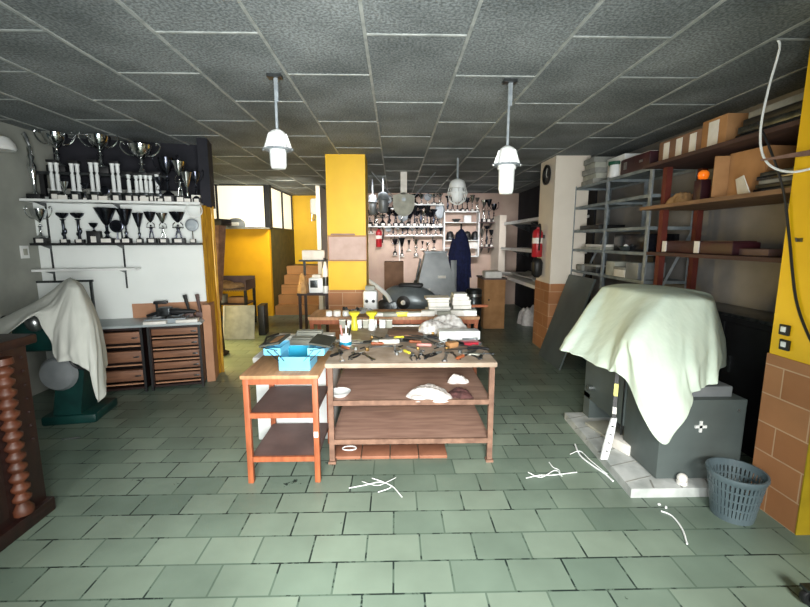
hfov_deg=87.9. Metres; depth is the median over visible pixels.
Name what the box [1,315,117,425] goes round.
machine
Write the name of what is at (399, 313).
carton
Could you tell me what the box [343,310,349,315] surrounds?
jar
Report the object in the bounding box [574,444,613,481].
strip
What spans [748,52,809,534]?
pillar
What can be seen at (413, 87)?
ceiling
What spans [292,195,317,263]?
wall
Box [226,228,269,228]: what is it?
window ledge
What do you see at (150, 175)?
trophy
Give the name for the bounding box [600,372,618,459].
hockey stick
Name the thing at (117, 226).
trophy
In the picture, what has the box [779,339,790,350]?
light switch
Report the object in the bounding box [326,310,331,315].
jar
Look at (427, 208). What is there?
cup
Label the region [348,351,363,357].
pliers
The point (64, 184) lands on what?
cup
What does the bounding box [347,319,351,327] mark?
cup
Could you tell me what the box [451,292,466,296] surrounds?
book
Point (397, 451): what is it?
tiles
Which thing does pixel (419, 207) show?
trophy
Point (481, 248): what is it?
wall shelf
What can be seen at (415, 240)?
trophy
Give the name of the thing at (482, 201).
trophy
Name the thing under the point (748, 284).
wall
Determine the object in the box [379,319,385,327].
cup
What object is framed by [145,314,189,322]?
tray
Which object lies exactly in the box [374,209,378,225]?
trophy
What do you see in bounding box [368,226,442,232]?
wall shelf
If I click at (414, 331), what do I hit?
cardboard sheet
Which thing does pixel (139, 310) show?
trim
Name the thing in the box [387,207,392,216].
cup
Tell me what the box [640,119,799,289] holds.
shelving
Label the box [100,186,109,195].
trophy
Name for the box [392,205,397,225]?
trophy
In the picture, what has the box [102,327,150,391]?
base cabinet
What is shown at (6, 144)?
wall lamp
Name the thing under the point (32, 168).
trophy
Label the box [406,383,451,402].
rag
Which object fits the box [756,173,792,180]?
magazine
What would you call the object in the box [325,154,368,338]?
pillar
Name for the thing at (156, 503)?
floor
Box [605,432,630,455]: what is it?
bar
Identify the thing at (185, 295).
brush
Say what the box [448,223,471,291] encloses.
coat
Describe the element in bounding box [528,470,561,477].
strip
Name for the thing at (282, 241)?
wall
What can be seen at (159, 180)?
cup
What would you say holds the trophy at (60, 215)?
on the wall shelf at (47, 245)
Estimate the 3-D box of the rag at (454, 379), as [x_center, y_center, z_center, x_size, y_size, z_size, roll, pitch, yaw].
[0.400,0.564,3.181,0.173,0.070,0.114,0,9,-1]
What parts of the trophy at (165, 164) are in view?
stem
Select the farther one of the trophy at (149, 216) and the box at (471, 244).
the box at (471, 244)
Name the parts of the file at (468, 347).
handle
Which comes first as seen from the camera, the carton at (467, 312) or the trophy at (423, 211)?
the carton at (467, 312)
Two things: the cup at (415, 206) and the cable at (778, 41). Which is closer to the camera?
the cable at (778, 41)
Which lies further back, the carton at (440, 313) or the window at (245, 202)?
the window at (245, 202)
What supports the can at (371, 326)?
on the workbench
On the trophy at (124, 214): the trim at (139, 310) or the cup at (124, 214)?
the cup at (124, 214)
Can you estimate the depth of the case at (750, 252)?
2.72 m
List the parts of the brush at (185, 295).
handle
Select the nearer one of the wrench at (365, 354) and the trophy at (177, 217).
the wrench at (365, 354)
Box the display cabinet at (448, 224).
[442,211,479,256]
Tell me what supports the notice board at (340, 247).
attached to the pillar at (346, 174)
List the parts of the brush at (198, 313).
handle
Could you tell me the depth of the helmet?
7.88 m
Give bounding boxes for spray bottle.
[322,258,328,292]
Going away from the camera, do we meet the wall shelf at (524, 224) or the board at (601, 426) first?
the board at (601, 426)
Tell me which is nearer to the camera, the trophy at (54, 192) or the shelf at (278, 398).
the shelf at (278, 398)
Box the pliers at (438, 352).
[425,351,441,356]
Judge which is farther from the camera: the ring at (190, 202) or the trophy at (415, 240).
the trophy at (415, 240)
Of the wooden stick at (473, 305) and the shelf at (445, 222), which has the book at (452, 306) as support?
the wooden stick at (473, 305)
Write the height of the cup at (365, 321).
0.077 m
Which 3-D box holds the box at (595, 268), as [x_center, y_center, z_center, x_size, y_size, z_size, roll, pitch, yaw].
[2.343,-0.420,5.000,0.288,0.091,0.309,0,9,-1]
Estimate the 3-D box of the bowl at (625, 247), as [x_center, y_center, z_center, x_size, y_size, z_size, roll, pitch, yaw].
[2.259,-0.572,4.297,0.160,0.070,0.158,0,9,-1]
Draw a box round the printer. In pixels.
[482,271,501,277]
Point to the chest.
(264, 424)
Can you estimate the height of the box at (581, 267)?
0.070 m
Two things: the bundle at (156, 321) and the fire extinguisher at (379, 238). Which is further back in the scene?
the fire extinguisher at (379, 238)
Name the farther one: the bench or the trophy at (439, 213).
the trophy at (439, 213)
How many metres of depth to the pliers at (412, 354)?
2.88 m
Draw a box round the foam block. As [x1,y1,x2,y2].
[437,328,479,339]
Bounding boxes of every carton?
[221,294,227,302]
[228,296,247,302]
[276,333,296,339]
[290,336,313,344]
[296,329,323,336]
[323,332,334,342]
[374,312,382,316]
[383,312,396,316]
[396,311,407,315]
[407,311,420,316]
[421,310,434,315]
[437,311,450,315]
[450,309,463,315]
[462,309,476,315]
[581,178,606,186]
[582,167,607,175]
[583,156,613,165]
[583,173,606,181]
[585,162,607,169]
[658,128,702,160]
[701,113,748,147]
[711,145,796,196]
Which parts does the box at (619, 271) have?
lid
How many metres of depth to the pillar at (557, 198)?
5.47 m
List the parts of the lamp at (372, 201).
glass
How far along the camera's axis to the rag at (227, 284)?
7.29 m
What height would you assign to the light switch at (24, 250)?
0.120 m
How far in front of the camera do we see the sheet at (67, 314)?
3.16 m
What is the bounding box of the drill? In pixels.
[146,306,195,318]
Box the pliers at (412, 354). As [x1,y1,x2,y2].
[410,352,417,360]
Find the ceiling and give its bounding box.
[0,0,809,195]
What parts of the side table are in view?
leg, leg, leg, leg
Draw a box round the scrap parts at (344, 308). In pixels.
[342,307,361,310]
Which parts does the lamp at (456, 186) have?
glass, stem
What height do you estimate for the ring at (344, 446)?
0.007 m
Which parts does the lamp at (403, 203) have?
stem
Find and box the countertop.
[99,315,203,328]
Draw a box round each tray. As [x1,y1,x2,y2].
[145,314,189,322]
[259,334,290,354]
[307,334,335,355]
[461,339,478,345]
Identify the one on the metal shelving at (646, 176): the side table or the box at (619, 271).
the box at (619, 271)
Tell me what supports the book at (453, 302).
on the book at (452, 306)
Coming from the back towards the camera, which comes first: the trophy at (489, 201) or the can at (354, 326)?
the trophy at (489, 201)
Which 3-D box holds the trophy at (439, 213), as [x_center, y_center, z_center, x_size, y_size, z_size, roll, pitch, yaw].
[0.786,-1.995,9.437,0.232,0.508,0.076,0,9,-1]
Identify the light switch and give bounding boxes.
[19,246,29,258]
[778,324,790,335]
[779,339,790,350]
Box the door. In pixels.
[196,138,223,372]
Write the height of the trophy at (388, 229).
0.209 m
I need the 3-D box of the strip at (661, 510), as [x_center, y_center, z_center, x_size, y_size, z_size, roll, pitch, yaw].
[1.436,1.176,2.214,0.049,0.009,0.262,1,9,6]
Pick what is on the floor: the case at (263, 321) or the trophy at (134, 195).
the case at (263, 321)
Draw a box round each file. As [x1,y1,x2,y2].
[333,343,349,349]
[335,345,342,353]
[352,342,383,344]
[399,340,421,342]
[408,334,438,338]
[444,346,477,349]
[456,350,476,359]
[459,344,489,349]
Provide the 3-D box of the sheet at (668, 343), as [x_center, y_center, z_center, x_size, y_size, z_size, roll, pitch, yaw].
[1.718,0.283,3.063,0.994,0.808,1.516,7,11,41]
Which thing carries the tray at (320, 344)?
on the toolbox
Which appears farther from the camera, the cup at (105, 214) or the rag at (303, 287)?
the rag at (303, 287)
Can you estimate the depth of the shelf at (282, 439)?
2.83 m
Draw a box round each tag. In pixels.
[57,195,67,198]
[98,196,107,199]
[140,197,148,200]
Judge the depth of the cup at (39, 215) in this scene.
4.00 m
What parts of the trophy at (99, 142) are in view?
handle, stem, handle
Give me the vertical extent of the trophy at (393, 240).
0.397 m
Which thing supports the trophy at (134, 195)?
on the wall shelf at (42, 202)
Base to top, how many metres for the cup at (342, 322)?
0.077 m
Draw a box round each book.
[424,295,449,299]
[425,307,448,314]
[427,300,449,302]
[428,303,449,306]
[428,304,450,309]
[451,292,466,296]
[451,295,468,299]
[451,299,470,304]
[451,304,471,308]
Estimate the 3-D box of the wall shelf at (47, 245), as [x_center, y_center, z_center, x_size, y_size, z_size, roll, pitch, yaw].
[-2.862,-0.586,4.265,1.485,0.057,0.188,-2,9,-16]
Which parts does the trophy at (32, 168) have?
stem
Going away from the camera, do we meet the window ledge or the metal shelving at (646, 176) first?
the metal shelving at (646, 176)
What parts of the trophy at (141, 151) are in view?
handle, stem, handle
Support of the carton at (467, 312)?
on the bench
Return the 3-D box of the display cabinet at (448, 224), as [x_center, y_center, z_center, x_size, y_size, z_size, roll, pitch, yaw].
[1.269,-1.568,9.515,0.819,1.014,0.280,0,9,-1]
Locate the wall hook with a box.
[795,238,802,241]
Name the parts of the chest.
lid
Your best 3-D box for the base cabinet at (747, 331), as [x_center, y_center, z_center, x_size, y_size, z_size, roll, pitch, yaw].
[2.563,0.546,3.199,0.370,0.964,1.250,0,9,-1]
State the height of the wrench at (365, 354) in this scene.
0.007 m
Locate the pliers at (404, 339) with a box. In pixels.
[399,338,414,340]
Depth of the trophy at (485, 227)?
9.52 m
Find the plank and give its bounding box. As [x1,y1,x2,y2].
[451,260,456,288]
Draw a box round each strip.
[349,482,401,496]
[526,472,576,478]
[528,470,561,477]
[570,451,606,473]
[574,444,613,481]
[661,510,687,544]
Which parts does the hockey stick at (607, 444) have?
blade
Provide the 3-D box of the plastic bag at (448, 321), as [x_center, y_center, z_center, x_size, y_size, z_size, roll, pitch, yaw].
[0.327,0.168,3.675,0.445,0.158,0.292,0,9,-1]
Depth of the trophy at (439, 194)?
9.38 m
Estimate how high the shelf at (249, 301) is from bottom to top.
0.020 m
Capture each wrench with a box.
[362,353,374,360]
[368,345,392,347]
[442,352,449,361]
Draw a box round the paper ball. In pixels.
[676,473,687,485]
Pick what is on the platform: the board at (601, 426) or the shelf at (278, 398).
the board at (601, 426)
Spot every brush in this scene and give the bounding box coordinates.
[183,294,193,316]
[195,294,202,317]
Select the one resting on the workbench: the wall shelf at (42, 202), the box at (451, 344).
the box at (451, 344)
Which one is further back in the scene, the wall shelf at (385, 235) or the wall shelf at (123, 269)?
the wall shelf at (385, 235)
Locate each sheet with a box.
[0,278,107,401]
[223,305,254,339]
[388,328,422,335]
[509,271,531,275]
[560,284,726,444]
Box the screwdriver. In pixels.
[330,349,347,356]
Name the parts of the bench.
leg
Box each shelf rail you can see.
[45,203,55,280]
[119,205,127,287]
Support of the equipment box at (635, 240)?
on the metal shelving at (646, 176)
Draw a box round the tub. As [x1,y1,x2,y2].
[608,161,619,177]
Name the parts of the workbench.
leg, shelf rail, shelf rail, leg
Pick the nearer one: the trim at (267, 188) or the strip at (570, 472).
the strip at (570, 472)
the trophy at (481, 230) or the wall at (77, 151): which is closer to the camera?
the wall at (77, 151)
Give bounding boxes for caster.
[799,583,809,605]
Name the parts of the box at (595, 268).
lid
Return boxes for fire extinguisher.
[376,227,383,246]
[531,223,544,256]
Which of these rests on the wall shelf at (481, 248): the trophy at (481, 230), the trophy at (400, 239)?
the trophy at (481, 230)
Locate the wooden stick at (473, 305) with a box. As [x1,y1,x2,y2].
[471,304,487,306]
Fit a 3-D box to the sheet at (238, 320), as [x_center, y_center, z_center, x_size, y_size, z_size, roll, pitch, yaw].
[-2.535,0.290,6.413,0.465,0.512,0.144,-1,9,-5]
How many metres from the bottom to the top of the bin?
0.720 m
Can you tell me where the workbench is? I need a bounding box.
[325,326,496,464]
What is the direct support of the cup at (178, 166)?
on the trophy at (178, 166)
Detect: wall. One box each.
[0,121,56,395]
[33,197,206,318]
[52,138,199,198]
[221,229,274,315]
[270,229,294,313]
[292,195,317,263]
[368,193,518,303]
[515,87,804,312]
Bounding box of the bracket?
[760,150,809,160]
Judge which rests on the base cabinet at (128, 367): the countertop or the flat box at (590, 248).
the countertop
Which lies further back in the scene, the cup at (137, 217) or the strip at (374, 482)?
the cup at (137, 217)
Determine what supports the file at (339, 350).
on the workbench
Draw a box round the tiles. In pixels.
[335,444,446,459]
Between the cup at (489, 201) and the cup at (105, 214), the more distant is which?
the cup at (489, 201)
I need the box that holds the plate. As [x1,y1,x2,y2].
[538,274,595,369]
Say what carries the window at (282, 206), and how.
in the wall at (282, 241)
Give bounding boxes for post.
[214,219,231,355]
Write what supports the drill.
on the tray at (170, 320)
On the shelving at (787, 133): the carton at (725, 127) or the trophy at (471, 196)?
the carton at (725, 127)
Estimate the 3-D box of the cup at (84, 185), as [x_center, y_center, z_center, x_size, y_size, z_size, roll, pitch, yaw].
[-3.097,-1.132,4.058,0.064,0.054,0.064,-2,9,-16]
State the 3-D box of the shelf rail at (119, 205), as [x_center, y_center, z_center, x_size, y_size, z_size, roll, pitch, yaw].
[-2.921,-0.587,4.353,0.014,0.860,0.012,-2,9,-16]
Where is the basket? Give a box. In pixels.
[705,457,770,525]
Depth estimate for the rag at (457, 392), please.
2.87 m
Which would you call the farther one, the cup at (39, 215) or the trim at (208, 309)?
the trim at (208, 309)
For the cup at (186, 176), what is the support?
on the trophy at (186, 176)
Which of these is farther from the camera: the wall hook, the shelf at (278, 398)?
the shelf at (278, 398)
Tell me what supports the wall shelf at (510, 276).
attached to the wall at (748, 284)
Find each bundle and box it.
[143,320,167,324]
[175,317,199,322]
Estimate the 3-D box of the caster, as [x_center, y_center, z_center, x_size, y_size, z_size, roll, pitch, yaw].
[1.677,1.212,1.745,0.068,0.080,0.040,0,9,-1]
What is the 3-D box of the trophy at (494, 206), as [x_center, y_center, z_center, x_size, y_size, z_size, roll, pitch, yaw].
[2.000,-2.054,9.449,0.178,0.445,0.127,-5,10,-30]
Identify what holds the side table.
on the floor
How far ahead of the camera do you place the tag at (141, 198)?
4.15 m
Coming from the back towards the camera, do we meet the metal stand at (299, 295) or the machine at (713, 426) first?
the metal stand at (299, 295)
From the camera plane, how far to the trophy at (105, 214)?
4.16 m
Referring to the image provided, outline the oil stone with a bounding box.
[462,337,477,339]
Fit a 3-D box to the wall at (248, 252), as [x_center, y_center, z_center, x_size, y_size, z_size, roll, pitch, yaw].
[-3.266,-0.607,8.298,1.260,1.720,0.100,0,9,-1]
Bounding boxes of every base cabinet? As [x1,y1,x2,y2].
[0,334,55,551]
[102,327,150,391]
[146,323,206,390]
[476,275,506,328]
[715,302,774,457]
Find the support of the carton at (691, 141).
on the shelving at (787, 133)
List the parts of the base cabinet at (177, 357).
post, drawer, rail, drawer, rail, drawer, rail, drawer, rail, drawer, rail, post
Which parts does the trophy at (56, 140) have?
handle, stem, handle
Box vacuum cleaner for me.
[369,279,434,324]
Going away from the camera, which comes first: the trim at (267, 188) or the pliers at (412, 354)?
the pliers at (412, 354)
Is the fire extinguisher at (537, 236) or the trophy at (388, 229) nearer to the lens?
the fire extinguisher at (537, 236)
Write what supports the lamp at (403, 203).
hanging from the ceiling
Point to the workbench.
(377, 409)
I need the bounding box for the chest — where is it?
[253,339,341,438]
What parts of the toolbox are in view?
handle, hinge arm, hinge arm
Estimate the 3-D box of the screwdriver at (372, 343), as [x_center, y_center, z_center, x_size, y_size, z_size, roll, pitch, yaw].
[-0.295,0.304,3.215,0.270,0.025,0.026,0,9,2]
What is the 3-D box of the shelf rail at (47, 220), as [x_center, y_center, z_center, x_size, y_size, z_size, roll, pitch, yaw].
[-3.527,-0.561,4.181,0.014,0.860,0.012,-2,9,-16]
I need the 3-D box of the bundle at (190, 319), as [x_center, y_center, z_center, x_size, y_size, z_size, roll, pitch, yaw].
[-2.212,0.168,4.280,0.200,0.028,0.140,-2,9,-16]
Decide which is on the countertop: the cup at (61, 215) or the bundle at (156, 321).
the bundle at (156, 321)
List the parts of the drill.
handle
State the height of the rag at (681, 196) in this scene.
0.105 m
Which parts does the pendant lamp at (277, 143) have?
ceiling plate, stem, glass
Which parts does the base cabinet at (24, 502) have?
door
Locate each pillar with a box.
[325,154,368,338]
[532,155,590,352]
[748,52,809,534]
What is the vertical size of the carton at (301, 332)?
0.098 m
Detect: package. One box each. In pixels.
[735,115,800,137]
[738,108,801,134]
[743,100,802,125]
[748,92,803,118]
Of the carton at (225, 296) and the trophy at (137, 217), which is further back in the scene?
the carton at (225, 296)
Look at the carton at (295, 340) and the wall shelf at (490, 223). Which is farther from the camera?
the wall shelf at (490, 223)
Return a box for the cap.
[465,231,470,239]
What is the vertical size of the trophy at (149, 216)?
0.313 m
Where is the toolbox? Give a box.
[259,333,335,369]
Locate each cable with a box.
[756,121,809,341]
[759,40,809,172]
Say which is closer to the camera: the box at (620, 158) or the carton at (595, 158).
the box at (620, 158)
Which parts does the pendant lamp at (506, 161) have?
glass, stem, ceiling plate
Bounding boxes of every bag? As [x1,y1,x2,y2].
[418,314,466,333]
[531,258,542,277]
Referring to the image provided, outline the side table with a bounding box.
[239,351,331,482]
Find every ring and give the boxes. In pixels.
[185,202,202,217]
[342,446,356,450]
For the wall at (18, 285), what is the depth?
3.94 m
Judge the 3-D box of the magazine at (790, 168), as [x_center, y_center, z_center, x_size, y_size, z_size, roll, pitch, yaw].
[2.353,-0.776,2.468,0.300,0.023,0.280,0,9,0]
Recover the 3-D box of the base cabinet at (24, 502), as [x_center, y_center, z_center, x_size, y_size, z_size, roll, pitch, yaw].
[-2.230,0.732,1.818,0.610,1.010,0.980,0,9,-1]
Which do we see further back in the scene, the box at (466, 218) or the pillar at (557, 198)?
the box at (466, 218)
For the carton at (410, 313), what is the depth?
4.13 m
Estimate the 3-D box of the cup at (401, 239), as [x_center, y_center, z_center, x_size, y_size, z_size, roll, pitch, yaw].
[-0.069,-1.390,9.571,0.137,0.204,0.135,0,9,-1]
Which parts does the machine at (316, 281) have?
panel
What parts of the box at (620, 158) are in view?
lid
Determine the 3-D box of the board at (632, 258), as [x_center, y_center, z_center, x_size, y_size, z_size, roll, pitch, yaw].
[2.458,-0.387,4.350,0.100,0.220,0.500,0,9,-1]
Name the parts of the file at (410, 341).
handle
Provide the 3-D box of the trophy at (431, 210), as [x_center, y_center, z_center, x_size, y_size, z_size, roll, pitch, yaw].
[0.643,-1.927,9.446,0.180,0.371,0.180,-1,9,-6]
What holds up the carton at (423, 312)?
on the bench
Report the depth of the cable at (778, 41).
2.26 m
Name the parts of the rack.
post, post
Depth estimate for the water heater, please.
9.23 m
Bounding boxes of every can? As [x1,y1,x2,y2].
[348,311,359,330]
[366,311,376,330]
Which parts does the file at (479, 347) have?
handle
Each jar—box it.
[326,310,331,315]
[333,310,340,315]
[339,333,351,346]
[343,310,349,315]
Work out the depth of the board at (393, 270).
7.43 m
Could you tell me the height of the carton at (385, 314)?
0.034 m
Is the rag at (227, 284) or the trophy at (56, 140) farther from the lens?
the rag at (227, 284)
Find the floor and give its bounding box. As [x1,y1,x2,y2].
[0,304,809,606]
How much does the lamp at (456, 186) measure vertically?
0.595 m
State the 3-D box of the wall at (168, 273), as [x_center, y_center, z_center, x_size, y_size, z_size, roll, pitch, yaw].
[-2.985,-0.130,4.473,1.645,1.920,0.120,-2,9,-16]
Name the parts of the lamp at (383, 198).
glass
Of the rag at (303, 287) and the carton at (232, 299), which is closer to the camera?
the rag at (303, 287)
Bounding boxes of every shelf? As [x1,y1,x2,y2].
[19,198,202,207]
[29,243,202,248]
[31,267,140,273]
[221,300,253,304]
[251,386,327,411]
[254,423,328,455]
[299,259,327,261]
[334,367,487,399]
[335,405,486,438]
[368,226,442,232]
[385,235,442,240]
[416,204,443,205]
[445,222,477,222]
[479,222,494,228]
[479,247,493,252]
[501,247,586,256]
[502,272,534,288]
[504,215,588,231]
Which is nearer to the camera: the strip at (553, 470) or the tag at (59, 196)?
the strip at (553, 470)
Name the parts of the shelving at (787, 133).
post, post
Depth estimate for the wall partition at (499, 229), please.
9.03 m
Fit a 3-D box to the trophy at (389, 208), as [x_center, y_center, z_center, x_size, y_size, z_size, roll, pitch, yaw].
[-0.355,-1.946,9.419,0.159,0.417,0.157,1,9,4]
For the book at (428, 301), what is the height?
0.030 m
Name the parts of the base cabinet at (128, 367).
drawer, rail, rail, drawer, rail, drawer, post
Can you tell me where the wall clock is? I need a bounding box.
[542,165,550,184]
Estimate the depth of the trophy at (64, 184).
4.00 m
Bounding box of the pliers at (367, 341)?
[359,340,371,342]
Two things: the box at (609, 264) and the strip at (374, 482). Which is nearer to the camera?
the strip at (374, 482)
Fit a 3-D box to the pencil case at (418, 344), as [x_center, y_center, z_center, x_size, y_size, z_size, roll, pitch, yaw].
[0.144,0.312,3.184,0.110,0.020,0.025,0,9,2]
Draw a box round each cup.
[29,208,46,226]
[41,131,67,154]
[55,213,68,217]
[59,181,67,190]
[70,213,83,217]
[80,183,87,188]
[85,133,110,156]
[88,223,97,230]
[92,207,115,225]
[116,208,131,225]
[127,143,152,164]
[132,213,142,227]
[143,212,155,222]
[154,177,163,185]
[156,213,167,222]
[157,156,173,181]
[169,211,184,222]
[171,160,184,175]
[179,172,191,187]
[190,171,199,188]
[339,319,345,327]
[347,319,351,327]
[357,319,361,327]
[362,319,368,327]
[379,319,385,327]
[386,319,391,327]
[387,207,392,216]
[399,238,404,246]
[413,204,417,214]
[424,206,430,215]
[486,199,491,206]
[491,204,496,213]
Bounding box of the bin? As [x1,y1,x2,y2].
[465,288,481,331]
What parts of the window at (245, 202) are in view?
pane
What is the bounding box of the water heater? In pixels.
[310,198,315,220]
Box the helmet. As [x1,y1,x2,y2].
[227,218,245,227]
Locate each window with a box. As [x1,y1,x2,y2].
[214,184,265,227]
[271,186,293,230]
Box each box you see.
[379,338,398,343]
[446,340,458,347]
[463,215,470,221]
[469,242,476,246]
[576,264,584,270]
[580,225,624,229]
[581,247,613,249]
[584,264,605,272]
[606,261,629,275]
[607,153,640,176]
[613,266,625,277]
[614,234,678,251]
[625,262,665,279]
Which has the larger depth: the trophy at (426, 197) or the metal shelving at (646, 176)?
the trophy at (426, 197)
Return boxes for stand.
[153,301,167,316]
[297,259,328,331]
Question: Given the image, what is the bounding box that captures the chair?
[221,276,256,321]
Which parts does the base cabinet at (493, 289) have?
door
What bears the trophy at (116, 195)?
on the wall shelf at (42, 202)
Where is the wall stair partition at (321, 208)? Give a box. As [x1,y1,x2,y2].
[316,186,328,309]
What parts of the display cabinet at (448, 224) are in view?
cap, cap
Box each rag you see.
[223,280,243,288]
[298,272,308,293]
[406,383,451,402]
[447,374,468,383]
[448,387,473,398]
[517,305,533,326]
[665,192,692,203]
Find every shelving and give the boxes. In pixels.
[570,169,697,309]
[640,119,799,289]
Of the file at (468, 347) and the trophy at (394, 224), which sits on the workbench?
the file at (468, 347)
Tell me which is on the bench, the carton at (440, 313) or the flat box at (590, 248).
the carton at (440, 313)
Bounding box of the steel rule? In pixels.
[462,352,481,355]
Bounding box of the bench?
[308,309,479,374]
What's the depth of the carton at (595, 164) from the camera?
4.90 m
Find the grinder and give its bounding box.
[362,285,378,325]
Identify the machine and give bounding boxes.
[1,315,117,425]
[309,274,322,292]
[583,360,746,478]
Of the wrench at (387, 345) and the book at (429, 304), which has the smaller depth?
the wrench at (387, 345)
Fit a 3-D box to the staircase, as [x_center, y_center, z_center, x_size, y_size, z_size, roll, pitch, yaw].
[-2.210,-0.360,9.387,0.860,0.945,1.930,0,9,-1]
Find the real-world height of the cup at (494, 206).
0.219 m
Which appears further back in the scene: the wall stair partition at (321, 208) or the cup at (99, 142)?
the wall stair partition at (321, 208)
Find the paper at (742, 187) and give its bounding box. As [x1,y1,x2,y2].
[735,175,749,193]
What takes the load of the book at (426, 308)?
on the bench
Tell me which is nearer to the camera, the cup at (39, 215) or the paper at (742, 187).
the paper at (742, 187)
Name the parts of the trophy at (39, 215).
stem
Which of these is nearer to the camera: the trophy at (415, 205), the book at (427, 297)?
the book at (427, 297)
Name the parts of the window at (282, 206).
pane, pane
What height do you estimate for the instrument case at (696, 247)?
0.097 m
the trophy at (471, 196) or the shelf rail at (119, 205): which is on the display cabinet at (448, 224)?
the trophy at (471, 196)
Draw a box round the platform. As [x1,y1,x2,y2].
[564,412,749,497]
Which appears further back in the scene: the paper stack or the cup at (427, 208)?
the cup at (427, 208)
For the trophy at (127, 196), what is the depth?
4.16 m
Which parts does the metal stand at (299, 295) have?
leg, post, leg, leg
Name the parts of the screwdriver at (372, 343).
handle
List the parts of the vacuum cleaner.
seat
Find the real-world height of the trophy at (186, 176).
0.300 m
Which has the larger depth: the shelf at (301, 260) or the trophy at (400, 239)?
the trophy at (400, 239)
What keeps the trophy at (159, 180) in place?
on the wall shelf at (42, 202)
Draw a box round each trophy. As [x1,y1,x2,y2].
[21,132,44,198]
[24,206,51,242]
[33,130,75,171]
[45,159,63,198]
[55,213,70,242]
[59,181,68,198]
[66,160,85,199]
[70,213,85,242]
[78,133,118,173]
[80,183,88,199]
[86,159,103,199]
[86,223,102,242]
[92,207,115,242]
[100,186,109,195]
[108,160,122,200]
[109,220,123,242]
[116,208,132,242]
[119,141,160,200]
[122,171,133,200]
[129,173,138,200]
[132,213,143,242]
[143,212,157,242]
[148,173,153,200]
[150,171,162,200]
[152,154,178,201]
[154,177,164,201]
[156,213,169,242]
[169,211,185,242]
[171,160,186,201]
[179,172,191,201]
[185,219,198,242]
[186,169,203,202]
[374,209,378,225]
[376,203,388,225]
[385,227,390,234]
[387,207,392,225]
[391,238,398,254]
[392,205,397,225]
[398,215,407,225]
[399,216,404,225]
[399,238,404,255]
[412,204,417,225]
[413,239,418,255]
[415,211,419,225]
[418,206,424,225]
[418,209,429,225]
[419,194,424,203]
[424,193,430,203]
[424,206,430,225]
[425,212,435,225]
[428,194,438,203]
[430,209,437,225]
[435,205,444,225]
[437,193,442,203]
[463,197,470,210]
[470,195,474,210]
[475,197,479,210]
[480,229,484,246]
[481,200,486,221]
[484,226,489,246]
[486,199,491,221]
[489,230,492,246]
[490,202,498,221]
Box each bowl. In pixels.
[334,387,350,397]
[618,244,632,250]
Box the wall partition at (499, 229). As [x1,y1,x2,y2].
[490,215,506,271]
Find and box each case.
[257,303,268,335]
[302,250,324,259]
[417,343,430,345]
[620,150,658,174]
[661,241,760,254]
[739,249,782,255]
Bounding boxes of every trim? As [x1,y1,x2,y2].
[132,301,205,317]
[202,301,218,381]
[264,184,272,228]
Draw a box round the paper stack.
[586,244,613,246]
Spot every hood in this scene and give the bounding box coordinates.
[412,251,455,324]
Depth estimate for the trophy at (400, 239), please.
9.55 m
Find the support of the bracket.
attached to the pillar at (782, 443)
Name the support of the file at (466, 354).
on the workbench
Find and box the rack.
[37,171,168,196]
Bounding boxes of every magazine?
[753,184,791,191]
[755,180,791,188]
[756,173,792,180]
[759,176,792,184]
[760,167,793,175]
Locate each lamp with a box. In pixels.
[0,135,16,151]
[262,73,293,169]
[368,179,377,214]
[372,172,435,215]
[376,178,389,212]
[447,158,467,204]
[492,78,521,194]
[693,170,711,199]
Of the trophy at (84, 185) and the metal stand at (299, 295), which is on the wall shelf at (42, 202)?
the trophy at (84, 185)
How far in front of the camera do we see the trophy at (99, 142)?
4.19 m
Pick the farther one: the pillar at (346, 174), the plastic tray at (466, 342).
the pillar at (346, 174)
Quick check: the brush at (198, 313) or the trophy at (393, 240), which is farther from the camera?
the trophy at (393, 240)
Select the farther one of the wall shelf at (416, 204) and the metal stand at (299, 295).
the wall shelf at (416, 204)
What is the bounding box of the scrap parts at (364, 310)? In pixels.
[354,307,372,313]
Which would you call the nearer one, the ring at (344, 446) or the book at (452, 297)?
the ring at (344, 446)
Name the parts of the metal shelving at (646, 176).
post, post, post, post, post, post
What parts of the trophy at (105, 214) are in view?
stem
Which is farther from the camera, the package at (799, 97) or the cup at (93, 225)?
the cup at (93, 225)
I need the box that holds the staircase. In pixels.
[275,264,318,314]
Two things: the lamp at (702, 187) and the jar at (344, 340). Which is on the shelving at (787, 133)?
the lamp at (702, 187)
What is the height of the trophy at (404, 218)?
0.335 m
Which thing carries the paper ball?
on the platform
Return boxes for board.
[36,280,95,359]
[328,235,366,260]
[384,261,403,289]
[585,420,623,437]
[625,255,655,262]
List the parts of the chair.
panel, leg, leg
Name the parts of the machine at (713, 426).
knob, pale plate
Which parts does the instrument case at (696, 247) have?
lid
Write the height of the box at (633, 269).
0.160 m
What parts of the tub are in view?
lid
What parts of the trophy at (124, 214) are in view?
stem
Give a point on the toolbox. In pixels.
(291, 357)
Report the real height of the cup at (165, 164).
0.237 m
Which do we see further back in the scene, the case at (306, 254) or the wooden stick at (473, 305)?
the case at (306, 254)
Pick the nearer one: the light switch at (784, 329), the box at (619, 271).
the light switch at (784, 329)

